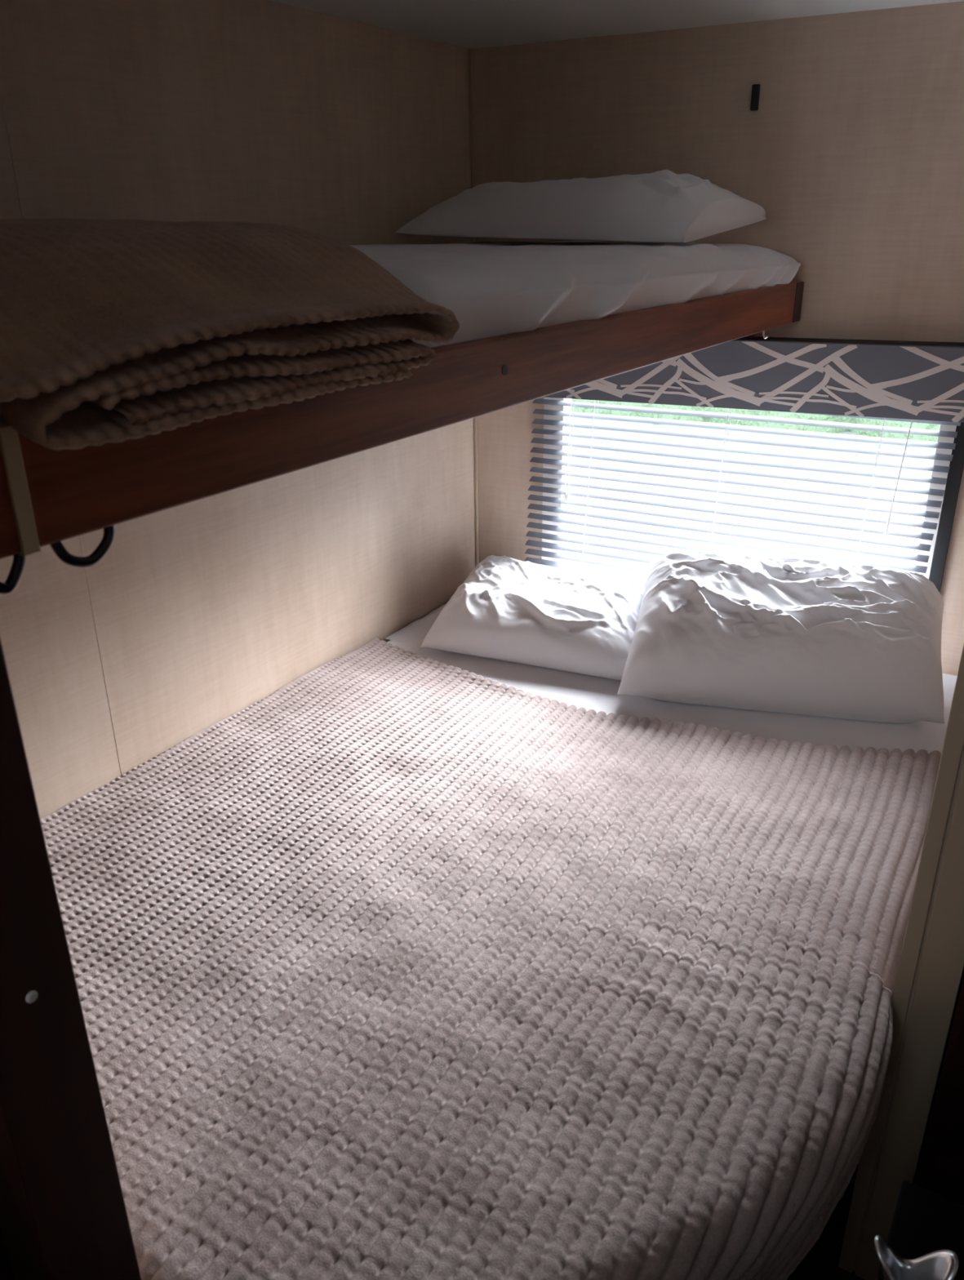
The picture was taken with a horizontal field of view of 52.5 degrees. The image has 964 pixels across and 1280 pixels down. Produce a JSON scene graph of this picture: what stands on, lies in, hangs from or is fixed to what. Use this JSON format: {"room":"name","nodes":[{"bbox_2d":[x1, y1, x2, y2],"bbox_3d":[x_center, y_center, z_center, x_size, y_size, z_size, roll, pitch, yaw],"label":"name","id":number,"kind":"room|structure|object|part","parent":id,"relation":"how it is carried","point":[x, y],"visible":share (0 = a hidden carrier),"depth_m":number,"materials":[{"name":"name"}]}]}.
{"room":"camper bedroom","nodes":[
{"label":"camper bedroom","id":0,"kind":"room"},
{"bbox_2d":[0,0,475,819],"bbox_3d":[-1.191,0.195,1.114,0.060,1.984,4.300,14,27,30],"label":"wall","id":1,"kind":"structure","parent":0,"point":[348,131],"depth_m":1.93,"materials":[{"name":"laminate"}]},
{"bbox_2d":[0,52,126,774],"bbox_3d":[-0.706,-0.089,1.768,0.001,1.984,0.012,14,27,30],"label":"trim","id":2,"kind":"structure","parent":1,"relation":"attached to","point":[3,91],"depth_m":1.75,"materials":[{"name":"laminate"}]},
{"bbox_2d":[0,280,804,594],"bbox_3d":[-0.169,-0.501,1.654,0.852,0.128,2.017,14,27,30],"label":"bunk","id":3,"kind":"object","parent":1,"relation":"attached to","point":[47,496],"visible":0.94,"depth_m":0.95,"materials":[{"name":"brown wood"}]},
{"bbox_2d":[0,218,459,450],"bbox_3d":[-0.495,-0.353,1.011,0.796,0.150,0.543,14,27,30],"label":"folded throw","id":4,"kind":"object","parent":3,"relation":"on","point":[112,331],"visible":1,"depth_m":0.79,"materials":[{"name":"brown fabric"}]},
{"bbox_2d":[0,240,800,423],"bbox_3d":[-0.157,-0.579,1.625,0.863,0.150,1.988,14,27,30],"label":"mattress","id":5,"kind":"object","parent":3,"relation":"on","point":[491,289],"visible":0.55,"depth_m":1.39,"materials":[{"name":"white fabric"}]},
{"bbox_2d":[395,169,766,242],"bbox_3d":[0.194,-0.935,2.110,0.742,0.135,0.375,14,27,30],"label":"pillow","id":6,"kind":"object","parent":5,"relation":"on","point":[664,206],"visible":1,"depth_m":1.97,"materials":[{"name":"white fabric"}]},
{"bbox_2d":[269,0,963,48],"bbox_3d":[-0.126,-0.547,0.253,2.410,0.040,4.600,14,27,30],"label":"ceiling","id":7,"kind":"structure","parent":0,"point":[466,24],"depth_m":1.98,"materials":[{"name":"white paint"}]},
{"bbox_2d":[469,0,963,675],"bbox_3d":[1.043,-0.317,2.261,2.510,1.984,0.058,11,26,26],"label":"wall","id":8,"kind":"structure","parent":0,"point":[851,152],"depth_m":2.16,"materials":[{"name":"laminate"}]},
{"bbox_2d":[524,398,960,582],"bbox_3d":[0.581,-0.339,2.453,1.048,0.570,0.042,11,26,26],"label":"blind","id":9,"kind":"object","parent":8,"relation":"attached to","point":[566,493],"visible":0.77,"depth_m":2.43,"materials":[{"name":"grey plastic"}]},
{"bbox_3d":[0.227,-0.517,2.564,0.013,0.264,0.002,11,26,26],"label":"lift cord","id":10,"kind":"part","parent":9,"relation":"part of","materials":[{"name":"white fabric"}]},
{"bbox_3d":[0.234,-0.515,2.561,0.015,0.264,0.002,11,26,26],"label":"lift cord","id":11,"kind":"part","parent":9,"relation":"part of","materials":[{"name":"white fabric"}]},
{"bbox_3d":[0.280,-0.387,2.598,0.026,0.520,0.002,11,26,26],"label":"ladder cord","id":12,"kind":"part","parent":9,"relation":"part of","materials":[{"name":"white fabric"}]},
{"bbox_3d":[0.292,-0.396,2.620,0.026,0.520,0.002,11,26,26],"label":"ladder cord","id":13,"kind":"part","parent":9,"relation":"part of","materials":[{"name":"white fabric"}]},
{"bbox_3d":[0.584,-0.325,2.447,0.026,0.520,0.002,11,26,26],"label":"ladder cord","id":14,"kind":"part","parent":9,"relation":"part of","materials":[{"name":"white fabric"}]},
{"bbox_3d":[0.596,-0.335,2.469,0.026,0.520,0.002,11,26,26],"label":"ladder cord","id":15,"kind":"part","parent":9,"relation":"part of","materials":[{"name":"white fabric"}]},
{"bbox_3d":[0.893,-0.262,2.293,0.026,0.520,0.002,11,26,26],"label":"ladder cord","id":16,"kind":"part","parent":9,"relation":"part of","materials":[{"name":"white fabric"}]},
{"bbox_3d":[0.906,-0.272,2.315,0.026,0.520,0.002,11,26,26],"label":"ladder cord","id":17,"kind":"part","parent":9,"relation":"part of","materials":[{"name":"white fabric"}]},
{"bbox_2d":[542,396,963,593],"bbox_3d":[0.632,-0.350,2.479,1.028,0.640,0.054,12,26,26],"label":"window","id":18,"kind":"structure","parent":8,"relation":"attached to","point":[938,553],"depth_m":2.26,"materials":[{"name":"white"}]},
{"bbox_2d":[545,336,963,422],"bbox_3d":[0.645,-0.626,2.296,1.237,0.178,0.063,11,26,26],"label":"window valance","id":19,"kind":"object","parent":8,"relation":"attached to","point":[923,380],"visible":0.69,"depth_m":2.21,"materials":[{"name":"grey fabric"}]},
{"bbox_2d":[750,84,760,111],"bbox_3d":[0.593,-1.177,2.121,0.016,0.050,0.008,11,26,26],"label":"wall bracket","id":20,"kind":"object","parent":8,"relation":"attached to","point":[756,87],"visible":1,"depth_m":2.12,"materials":[{"name":"black paint"}]},
{"bbox_2d":[806,1118,930,1279],"bbox_3d":[-0.108,1.318,1.052,2.410,0.050,4.600,14,27,30],"label":"floor","id":21,"kind":"structure","parent":0,"point":[824,1265],"depth_m":1.66,"materials":[{"name":"brown plastic"}]},
{"bbox_2d":[0,637,142,1279],"bbox_3d":[-0.359,0.335,0.770,0.062,1.984,0.078,14,27,30],"label":"door frame","id":22,"kind":"structure","parent":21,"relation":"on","point":[64,1214],"depth_m":0.76,"materials":[{"name":"red wood"}]},
{"bbox_2d":[385,603,957,1279],"bbox_3d":[0.082,0.559,1.968,1.392,0.621,2.048,14,27,30],"label":"mattress","id":23,"kind":"object","parent":21,"relation":"on","point":[598,694],"visible":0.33,"depth_m":2.17,"materials":[{"name":"white fabric"}]},
{"bbox_2d":[40,637,941,1279],"bbox_3d":[-0.038,0.501,1.714,1.415,0.329,1.652,14,27,30],"label":"blanket","id":24,"kind":"object","parent":23,"relation":"on","point":[399,963],"visible":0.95,"depth_m":1.39,"materials":[{"name":"beige fabric"}]},
{"bbox_2d":[420,555,644,679],"bbox_3d":[0.186,-0.084,2.530,0.605,0.162,0.457,9,25,21],"label":"pillow","id":25,"kind":"object","parent":23,"relation":"on","point":[509,609],"visible":0.88,"depth_m":2.40,"materials":[{"name":"white fabric"}]},
{"bbox_3d":[0.080,0.363,1.884,1.392,0.147,2.048,14,27,30],"label":"mattress","id":26,"kind":"part","parent":23,"relation":"part of","materials":[{"name":"white fabric"}]},
{"bbox_2d":[617,550,944,723],"bbox_3d":[0.690,-0.035,2.242,0.685,0.289,0.435,6,24,15],"label":"pillow","id":27,"kind":"object","parent":23,"relation":"on","point":[794,636],"visible":1,"depth_m":2.12,"materials":[{"name":"white fabric"}]},
{"bbox_2d":[876,1180,963,1279],"bbox_3d":[0.328,0.972,0.891,0.105,0.705,0.550,14,27,30],"label":"base cabinet","id":28,"kind":"object","parent":21,"relation":"on","point":[924,1222],"visible":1,"depth_m":0.94,"materials":[{"name":"black wood"}]},
{"bbox_2d":[875,1235,958,1279],"bbox_3d":[0.366,0.556,0.841,0.066,0.095,0.042,6,24,14],"label":"chrome fitting","id":29,"kind":"object","parent":28,"relation":"on","point":[943,1264],"visible":1,"depth_m":0.84,"materials":[{"name":"silver metal"}]},
{"bbox_2d":[853,746,963,1271],"bbox_3d":[0.931,-0.063,1.670,0.074,1.984,1.170,14,27,30],"label":"wall","id":30,"kind":"structure","parent":0,"point":[962,762],"depth_m":1.42,"materials":[{"name":"laminate"}]},
{"bbox_2d":[838,644,963,1273],"bbox_3d":[0.593,0.130,1.228,0.022,1.984,0.006,14,27,30],"label":"trim","id":31,"kind":"structure","parent":30,"relation":"attached to","point":[953,743],"depth_m":1.34,"materials":[{"name":"beige wood"}]},
{"bbox_2d":[854,764,963,1279],"bbox_3d":[0.628,0.138,1.208,0.051,1.984,0.006,14,27,30],"label":"trim","id":32,"kind":"structure","parent":30,"relation":"attached to","point":[942,965],"depth_m":1.39,"materials":[{"name":"beige wood"}]},
{"bbox_3d":[0.924,0.634,0.045,0.050,1.984,4.600,14,27,30],"label":"wall","id":33,"kind":"structure","parent":0,"visible":0},
{"bbox_2d":[915,977,963,1206],"bbox_3d":[1.014,0.236,0.970,0.871,1.984,0.030,14,27,30],"label":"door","id":34,"kind":"structure","parent":33,"relation":"in","point":[940,1171],"depth_m":1.39,"materials":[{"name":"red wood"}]},
{"label":"outside","id":35,"kind":"structure","parent":0,"visible":0},
{"bbox_2d":[566,417,936,582],"bbox_3d":[9.593,-5.976,19.892,50.000,0.050,39.400,11,26,26],"label":"ground","id":36,"kind":"structure","parent":35,"point":[705,430],"depth_m":9.39,"materials":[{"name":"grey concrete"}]},
{"bbox_2d":[571,399,940,446],"bbox_3d":[6.063,-4.348,11.165,30.000,3.893,3.012,11,26,26],"label":"hedge","id":37,"kind":"object","parent":36,"relation":"on","point":[741,411],"visible":0.02,"depth_m":11.89,"materials":[{"name":"green plant"}]}
]}

